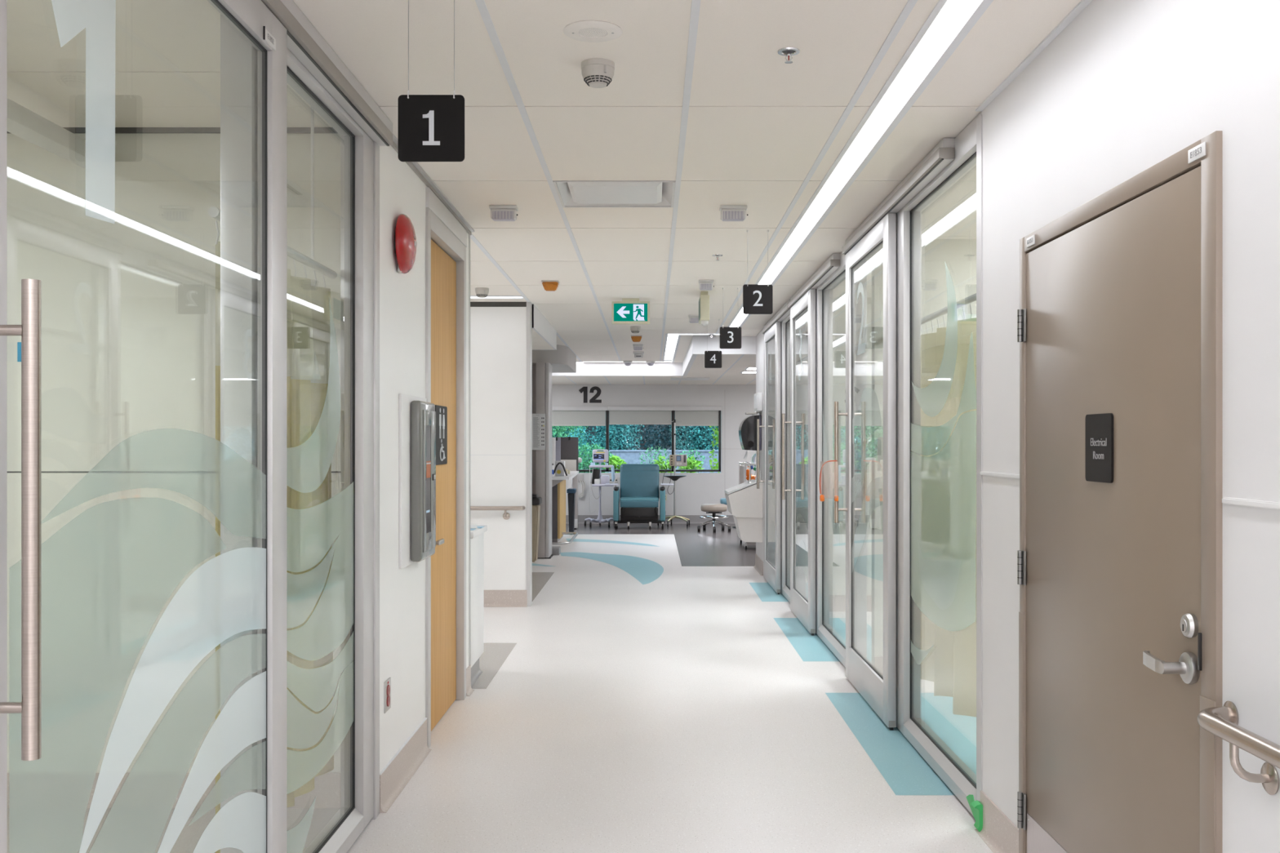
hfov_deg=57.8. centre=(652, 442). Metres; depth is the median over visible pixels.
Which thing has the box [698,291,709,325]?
exit sign
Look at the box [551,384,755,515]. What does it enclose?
wall
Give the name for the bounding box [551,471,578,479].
countertop
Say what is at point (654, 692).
floor
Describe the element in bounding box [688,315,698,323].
beacon
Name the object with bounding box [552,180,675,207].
ceiling vent
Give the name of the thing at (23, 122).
track
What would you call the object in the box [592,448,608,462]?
monitor
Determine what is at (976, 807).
door stop
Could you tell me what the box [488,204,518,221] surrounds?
beacon
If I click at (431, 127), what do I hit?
sign
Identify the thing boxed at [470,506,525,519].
handrail
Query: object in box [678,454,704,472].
shrub
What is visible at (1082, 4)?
trim
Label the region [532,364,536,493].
wall
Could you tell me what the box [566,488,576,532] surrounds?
waste bin
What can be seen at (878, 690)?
door
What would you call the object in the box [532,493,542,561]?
waste bin
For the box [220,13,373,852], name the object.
window
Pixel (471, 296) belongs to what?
linear light
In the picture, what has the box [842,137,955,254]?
door track
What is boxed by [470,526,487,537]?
countertop
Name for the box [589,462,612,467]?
shelf
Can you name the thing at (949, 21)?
linear light
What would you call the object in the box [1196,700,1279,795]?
handrail
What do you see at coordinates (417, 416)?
wall control panel
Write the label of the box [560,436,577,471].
screen
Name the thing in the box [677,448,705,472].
shrub
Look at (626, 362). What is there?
security camera
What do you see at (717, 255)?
sprinkler
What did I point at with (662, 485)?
tray
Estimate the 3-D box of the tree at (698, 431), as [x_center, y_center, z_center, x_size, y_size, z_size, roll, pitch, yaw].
[1.910,-0.720,31.997,2.982,4.546,2.434,0,0,8]
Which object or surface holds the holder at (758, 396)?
attached to the wall at (760, 337)
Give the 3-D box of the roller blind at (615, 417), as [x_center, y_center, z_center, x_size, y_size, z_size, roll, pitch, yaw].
[-0.215,-0.455,20.797,1.120,0.256,0.014,0,0,0]
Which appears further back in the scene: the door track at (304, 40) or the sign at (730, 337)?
the sign at (730, 337)
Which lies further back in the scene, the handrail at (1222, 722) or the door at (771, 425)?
the door at (771, 425)
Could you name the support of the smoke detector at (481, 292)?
attached to the ceiling
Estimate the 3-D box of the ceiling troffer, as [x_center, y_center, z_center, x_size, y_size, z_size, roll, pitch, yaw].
[1.905,-1.050,17.150,1.190,0.021,0.400,0,0,0]
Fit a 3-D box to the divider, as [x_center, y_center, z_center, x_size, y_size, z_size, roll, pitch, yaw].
[-1.700,0.357,18.317,1.000,0.180,0.075,0,0,0]
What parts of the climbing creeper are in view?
stem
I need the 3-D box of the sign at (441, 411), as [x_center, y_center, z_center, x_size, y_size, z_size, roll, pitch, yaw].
[-1.096,-0.040,6.036,0.013,0.305,0.325,0,0,0]
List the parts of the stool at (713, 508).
leg, seat, leg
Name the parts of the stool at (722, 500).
seat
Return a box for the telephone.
[577,474,586,497]
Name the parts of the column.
panel, edge post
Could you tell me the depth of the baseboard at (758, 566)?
13.06 m
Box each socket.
[386,684,390,696]
[386,694,390,706]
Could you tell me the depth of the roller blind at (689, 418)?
20.80 m
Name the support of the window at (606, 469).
in the wall at (694, 490)
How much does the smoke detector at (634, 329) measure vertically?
0.076 m
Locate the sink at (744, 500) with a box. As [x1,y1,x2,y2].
[724,461,762,542]
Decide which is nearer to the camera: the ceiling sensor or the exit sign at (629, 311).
the exit sign at (629, 311)
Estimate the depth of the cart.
16.12 m
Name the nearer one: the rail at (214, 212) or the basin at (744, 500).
the rail at (214, 212)
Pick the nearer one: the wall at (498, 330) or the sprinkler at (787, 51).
the sprinkler at (787, 51)
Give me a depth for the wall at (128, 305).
4.60 m
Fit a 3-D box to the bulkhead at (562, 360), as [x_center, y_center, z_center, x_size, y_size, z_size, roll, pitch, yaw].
[-2.595,-1.125,15.575,3.010,0.244,2.050,0,0,0]
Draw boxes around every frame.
[371,142,379,819]
[780,244,883,633]
[976,114,982,801]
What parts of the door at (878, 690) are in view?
pull handle, pull handle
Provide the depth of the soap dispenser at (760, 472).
12.83 m
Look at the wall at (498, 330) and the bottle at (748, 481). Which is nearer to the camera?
the wall at (498, 330)
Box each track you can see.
[7,97,85,168]
[261,0,392,146]
[761,298,790,333]
[787,253,840,308]
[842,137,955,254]
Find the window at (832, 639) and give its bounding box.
[815,252,866,667]
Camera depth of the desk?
16.75 m
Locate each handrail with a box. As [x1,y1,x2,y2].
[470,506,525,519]
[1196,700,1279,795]
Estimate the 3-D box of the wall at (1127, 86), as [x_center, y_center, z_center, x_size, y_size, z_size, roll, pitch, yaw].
[1.284,0.100,0.072,0.100,2.694,8.545,0,0,0]
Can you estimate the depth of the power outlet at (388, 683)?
4.67 m
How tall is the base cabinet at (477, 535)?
0.922 m
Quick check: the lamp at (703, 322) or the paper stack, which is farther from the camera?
the lamp at (703, 322)
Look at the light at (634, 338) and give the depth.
13.46 m
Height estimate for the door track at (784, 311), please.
0.088 m
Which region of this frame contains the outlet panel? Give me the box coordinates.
[608,477,620,484]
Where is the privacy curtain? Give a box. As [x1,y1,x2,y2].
[214,220,333,852]
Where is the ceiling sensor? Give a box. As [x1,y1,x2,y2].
[633,351,644,357]
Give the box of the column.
[536,362,553,558]
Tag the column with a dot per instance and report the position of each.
(544, 370)
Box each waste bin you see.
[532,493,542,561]
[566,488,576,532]
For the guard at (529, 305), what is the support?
attached to the wall at (498, 330)
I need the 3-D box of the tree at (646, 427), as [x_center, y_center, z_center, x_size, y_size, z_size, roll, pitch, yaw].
[0.792,-0.902,34.002,3.043,4.910,2.456,0,0,0]
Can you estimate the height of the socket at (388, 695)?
0.048 m
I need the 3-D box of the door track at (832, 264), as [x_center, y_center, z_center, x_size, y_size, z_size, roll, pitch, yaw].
[1.206,-1.200,8.793,0.076,0.088,2.385,0,0,0]
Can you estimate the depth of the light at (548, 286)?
8.91 m
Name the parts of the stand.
leg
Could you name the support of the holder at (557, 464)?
on the desk
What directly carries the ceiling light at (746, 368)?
attached to the ceiling
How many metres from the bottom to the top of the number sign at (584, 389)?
0.295 m
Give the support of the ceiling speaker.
attached to the ceiling
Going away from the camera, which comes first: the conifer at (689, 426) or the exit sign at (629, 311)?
the exit sign at (629, 311)
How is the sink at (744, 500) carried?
attached to the wall at (760, 337)
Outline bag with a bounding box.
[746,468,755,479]
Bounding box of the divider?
[560,459,576,471]
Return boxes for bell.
[394,213,417,273]
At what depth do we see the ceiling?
4.28 m
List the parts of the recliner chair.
arm, seat, frame, backrest, arm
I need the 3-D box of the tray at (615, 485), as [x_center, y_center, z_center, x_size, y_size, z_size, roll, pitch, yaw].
[-0.686,0.726,19.590,0.220,0.062,0.320,0,0,0]
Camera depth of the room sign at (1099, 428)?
3.16 m
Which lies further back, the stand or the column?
the stand
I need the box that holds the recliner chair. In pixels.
[604,463,674,529]
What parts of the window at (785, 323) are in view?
glass pane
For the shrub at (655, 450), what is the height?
1.489 m
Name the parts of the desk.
panel, oak panel, foot rail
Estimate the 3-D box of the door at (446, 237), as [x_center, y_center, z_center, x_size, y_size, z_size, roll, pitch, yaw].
[-1.103,0.120,6.038,0.134,2.654,1.124,0,0,0]
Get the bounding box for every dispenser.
[738,411,761,450]
[755,466,761,480]
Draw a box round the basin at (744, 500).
[724,482,762,517]
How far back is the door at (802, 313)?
9.20 m
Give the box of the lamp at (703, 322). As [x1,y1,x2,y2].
[701,320,708,325]
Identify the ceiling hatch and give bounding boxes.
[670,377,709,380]
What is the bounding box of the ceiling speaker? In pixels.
[563,20,622,42]
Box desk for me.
[551,471,578,555]
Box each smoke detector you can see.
[475,287,488,297]
[581,57,614,88]
[630,325,640,333]
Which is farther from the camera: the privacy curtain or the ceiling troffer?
the ceiling troffer
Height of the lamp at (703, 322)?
0.040 m
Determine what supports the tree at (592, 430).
on the ground
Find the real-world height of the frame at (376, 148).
2.690 m
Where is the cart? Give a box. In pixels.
[738,462,755,549]
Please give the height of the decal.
1.910 m
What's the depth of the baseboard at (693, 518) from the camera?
20.79 m
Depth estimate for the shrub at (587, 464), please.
23.40 m
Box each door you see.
[0,0,286,852]
[425,186,466,747]
[756,321,780,594]
[782,288,815,635]
[834,213,896,730]
[1017,130,1222,852]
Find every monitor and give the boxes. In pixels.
[584,448,615,527]
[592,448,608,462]
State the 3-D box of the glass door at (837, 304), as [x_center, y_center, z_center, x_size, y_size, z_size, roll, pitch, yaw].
[2.780,0.100,9.989,2.840,2.694,0.102,0,0,0]
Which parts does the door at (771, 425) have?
pull handle, glass pane, frame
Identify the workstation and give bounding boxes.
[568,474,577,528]
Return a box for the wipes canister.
[551,463,553,476]
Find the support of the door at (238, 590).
hanging from the door track at (304, 40)
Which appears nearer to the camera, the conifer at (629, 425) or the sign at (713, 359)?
the sign at (713, 359)
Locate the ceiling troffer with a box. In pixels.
[740,371,755,373]
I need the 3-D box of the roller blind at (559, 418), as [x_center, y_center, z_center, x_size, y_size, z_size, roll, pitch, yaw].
[-1.395,-0.443,20.797,1.120,0.281,0.014,0,0,0]
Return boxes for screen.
[551,437,555,471]
[555,436,560,461]
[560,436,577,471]
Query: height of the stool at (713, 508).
0.447 m
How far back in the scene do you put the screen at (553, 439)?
18.00 m
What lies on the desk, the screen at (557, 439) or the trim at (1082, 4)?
the screen at (557, 439)
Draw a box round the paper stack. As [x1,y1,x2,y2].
[470,524,487,530]
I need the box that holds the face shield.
[819,460,838,501]
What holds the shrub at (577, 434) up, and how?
on the ground
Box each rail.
[208,106,337,279]
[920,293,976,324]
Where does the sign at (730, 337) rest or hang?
hanging from the ceiling
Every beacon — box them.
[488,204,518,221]
[632,344,643,350]
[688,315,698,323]
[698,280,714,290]
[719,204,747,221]
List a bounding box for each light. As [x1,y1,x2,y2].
[470,295,523,298]
[541,280,559,291]
[631,335,642,342]
[662,0,993,362]
[744,367,755,369]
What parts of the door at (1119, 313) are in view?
kick plate, lever, lever handle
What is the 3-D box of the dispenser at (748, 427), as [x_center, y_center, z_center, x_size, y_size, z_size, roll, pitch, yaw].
[1.097,-0.133,13.025,0.230,0.440,0.349,0,0,0]
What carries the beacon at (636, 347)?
attached to the ceiling
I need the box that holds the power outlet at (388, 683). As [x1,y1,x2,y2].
[384,677,391,713]
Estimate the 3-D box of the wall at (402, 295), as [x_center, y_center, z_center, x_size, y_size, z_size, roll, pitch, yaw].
[-1.120,0.100,5.665,0.101,2.694,2.270,0,0,0]
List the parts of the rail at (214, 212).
rail, drop rod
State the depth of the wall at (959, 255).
7.10 m
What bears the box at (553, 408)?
attached to the wall at (694, 490)
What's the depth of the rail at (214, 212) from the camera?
4.29 m
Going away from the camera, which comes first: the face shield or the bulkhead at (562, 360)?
the face shield
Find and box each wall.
[7,127,341,808]
[379,145,468,772]
[470,302,526,590]
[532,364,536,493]
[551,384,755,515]
[577,449,720,472]
[755,330,764,575]
[981,0,1279,852]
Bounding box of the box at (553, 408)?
[551,406,721,410]
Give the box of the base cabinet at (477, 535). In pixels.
[470,526,487,687]
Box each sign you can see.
[398,0,464,161]
[435,404,447,465]
[578,386,601,403]
[611,297,649,324]
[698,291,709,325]
[704,319,721,368]
[720,288,741,348]
[742,230,773,314]
[1084,413,1113,483]
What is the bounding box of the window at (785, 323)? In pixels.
[780,313,790,602]
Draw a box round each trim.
[391,133,474,235]
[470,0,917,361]
[975,0,1092,111]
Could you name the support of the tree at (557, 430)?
on the ground
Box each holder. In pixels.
[553,462,567,475]
[754,392,762,411]
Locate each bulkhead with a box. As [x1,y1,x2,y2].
[532,303,556,350]
[532,344,576,373]
[551,335,755,376]
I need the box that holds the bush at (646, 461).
[627,444,681,468]
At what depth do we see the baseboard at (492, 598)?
10.24 m
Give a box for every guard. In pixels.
[468,234,470,666]
[526,302,532,606]
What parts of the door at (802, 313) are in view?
pull handle, glass pane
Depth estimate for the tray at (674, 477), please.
20.07 m
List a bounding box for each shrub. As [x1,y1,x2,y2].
[559,427,602,472]
[577,442,613,472]
[603,453,627,472]
[638,446,669,463]
[652,454,676,472]
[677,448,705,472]
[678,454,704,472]
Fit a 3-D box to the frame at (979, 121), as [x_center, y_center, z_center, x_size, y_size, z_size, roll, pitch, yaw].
[1.232,0.110,4.367,0.004,2.674,0.065,0,0,0]
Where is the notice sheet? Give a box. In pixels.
[532,413,545,449]
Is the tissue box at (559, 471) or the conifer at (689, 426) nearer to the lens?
the tissue box at (559, 471)
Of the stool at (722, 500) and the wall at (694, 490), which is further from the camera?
the wall at (694, 490)
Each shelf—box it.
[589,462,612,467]
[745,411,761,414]
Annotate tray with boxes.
[604,484,617,486]
[660,484,674,486]
[663,475,685,480]
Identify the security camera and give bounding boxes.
[622,360,632,365]
[645,360,655,365]
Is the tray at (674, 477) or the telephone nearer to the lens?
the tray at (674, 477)
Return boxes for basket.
[591,475,613,486]
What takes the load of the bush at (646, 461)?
on the ground
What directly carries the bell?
attached to the wall at (402, 295)
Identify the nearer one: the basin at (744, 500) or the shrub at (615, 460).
the basin at (744, 500)
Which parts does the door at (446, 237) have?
lever handle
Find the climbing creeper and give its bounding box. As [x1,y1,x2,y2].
[708,426,719,472]
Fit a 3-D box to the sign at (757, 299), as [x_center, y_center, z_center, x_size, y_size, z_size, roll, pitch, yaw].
[0.619,-1.001,6.798,0.174,0.493,0.014,0,0,0]
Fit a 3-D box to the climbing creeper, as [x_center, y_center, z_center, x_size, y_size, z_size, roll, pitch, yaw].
[1.165,0.347,21.601,0.240,2.401,0.194,0,0,0]
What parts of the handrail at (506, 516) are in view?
rail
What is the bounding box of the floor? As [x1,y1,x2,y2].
[7,523,993,852]
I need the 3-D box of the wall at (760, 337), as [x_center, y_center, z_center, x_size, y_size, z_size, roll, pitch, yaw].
[2.707,0.100,13.100,2.986,2.694,0.960,0,0,0]
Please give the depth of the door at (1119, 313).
2.98 m
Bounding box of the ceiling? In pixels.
[7,0,1081,384]
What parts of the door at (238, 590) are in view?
pull handle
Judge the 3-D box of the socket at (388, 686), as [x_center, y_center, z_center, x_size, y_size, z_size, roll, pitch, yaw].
[-1.064,0.999,4.679,0.004,0.048,0.048,0,0,0]
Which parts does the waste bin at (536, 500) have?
lid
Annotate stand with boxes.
[657,419,689,527]
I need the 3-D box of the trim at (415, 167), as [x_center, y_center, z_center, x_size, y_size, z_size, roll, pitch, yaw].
[-1.056,-1.230,5.630,0.028,0.027,2.340,0,0,0]
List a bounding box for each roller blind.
[551,410,605,426]
[608,410,671,424]
[675,410,719,426]
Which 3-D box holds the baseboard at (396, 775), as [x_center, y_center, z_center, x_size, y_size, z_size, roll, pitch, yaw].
[-1.055,1.371,5.662,0.030,0.151,2.255,0,0,0]
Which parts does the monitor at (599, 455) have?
leg, leg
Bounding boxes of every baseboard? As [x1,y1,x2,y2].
[379,665,474,813]
[484,590,527,607]
[565,515,734,523]
[753,553,763,575]
[973,790,1018,852]
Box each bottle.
[741,461,751,483]
[759,471,761,480]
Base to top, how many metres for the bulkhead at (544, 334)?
0.213 m
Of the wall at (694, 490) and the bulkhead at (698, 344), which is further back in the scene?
the wall at (694, 490)
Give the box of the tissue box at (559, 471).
[555,461,564,475]
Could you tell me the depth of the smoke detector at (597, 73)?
3.78 m
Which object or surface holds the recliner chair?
on the floor
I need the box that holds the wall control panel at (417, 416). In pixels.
[399,393,435,568]
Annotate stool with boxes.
[697,503,730,532]
[720,497,736,528]
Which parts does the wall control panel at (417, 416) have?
door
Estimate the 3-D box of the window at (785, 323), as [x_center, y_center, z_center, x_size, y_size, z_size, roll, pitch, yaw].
[1.276,0.102,10.565,0.085,2.690,1.170,0,0,0]
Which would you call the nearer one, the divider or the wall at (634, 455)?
the divider
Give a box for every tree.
[551,424,644,449]
[551,426,587,448]
[596,413,689,449]
[629,417,718,449]
[666,413,718,449]
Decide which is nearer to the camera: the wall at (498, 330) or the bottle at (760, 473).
the wall at (498, 330)
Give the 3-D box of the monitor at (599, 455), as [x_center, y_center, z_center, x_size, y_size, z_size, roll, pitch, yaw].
[-0.908,0.780,20.123,0.541,1.334,0.584,0,0,0]
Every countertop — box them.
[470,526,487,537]
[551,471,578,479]
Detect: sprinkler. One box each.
[711,254,723,261]
[777,47,799,63]
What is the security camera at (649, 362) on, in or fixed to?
attached to the ceiling
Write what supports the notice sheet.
attached to the column
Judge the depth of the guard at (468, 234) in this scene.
6.76 m
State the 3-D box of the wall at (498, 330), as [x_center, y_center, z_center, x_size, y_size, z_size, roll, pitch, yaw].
[-2.646,0.100,10.324,3.108,2.694,0.151,0,0,0]
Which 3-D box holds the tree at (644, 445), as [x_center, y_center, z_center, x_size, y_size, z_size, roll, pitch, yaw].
[-0.405,-0.902,33.000,2.994,4.910,2.458,0,0,10]
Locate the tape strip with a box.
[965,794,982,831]
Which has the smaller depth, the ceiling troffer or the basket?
the ceiling troffer
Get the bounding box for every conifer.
[555,425,671,449]
[649,426,715,449]
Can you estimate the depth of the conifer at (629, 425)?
39.15 m
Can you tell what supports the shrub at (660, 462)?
on the ground
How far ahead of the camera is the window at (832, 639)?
8.40 m
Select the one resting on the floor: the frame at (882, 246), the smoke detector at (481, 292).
the frame at (882, 246)
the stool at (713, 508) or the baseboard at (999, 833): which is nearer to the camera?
the baseboard at (999, 833)
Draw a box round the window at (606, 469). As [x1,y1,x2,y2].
[577,410,720,471]

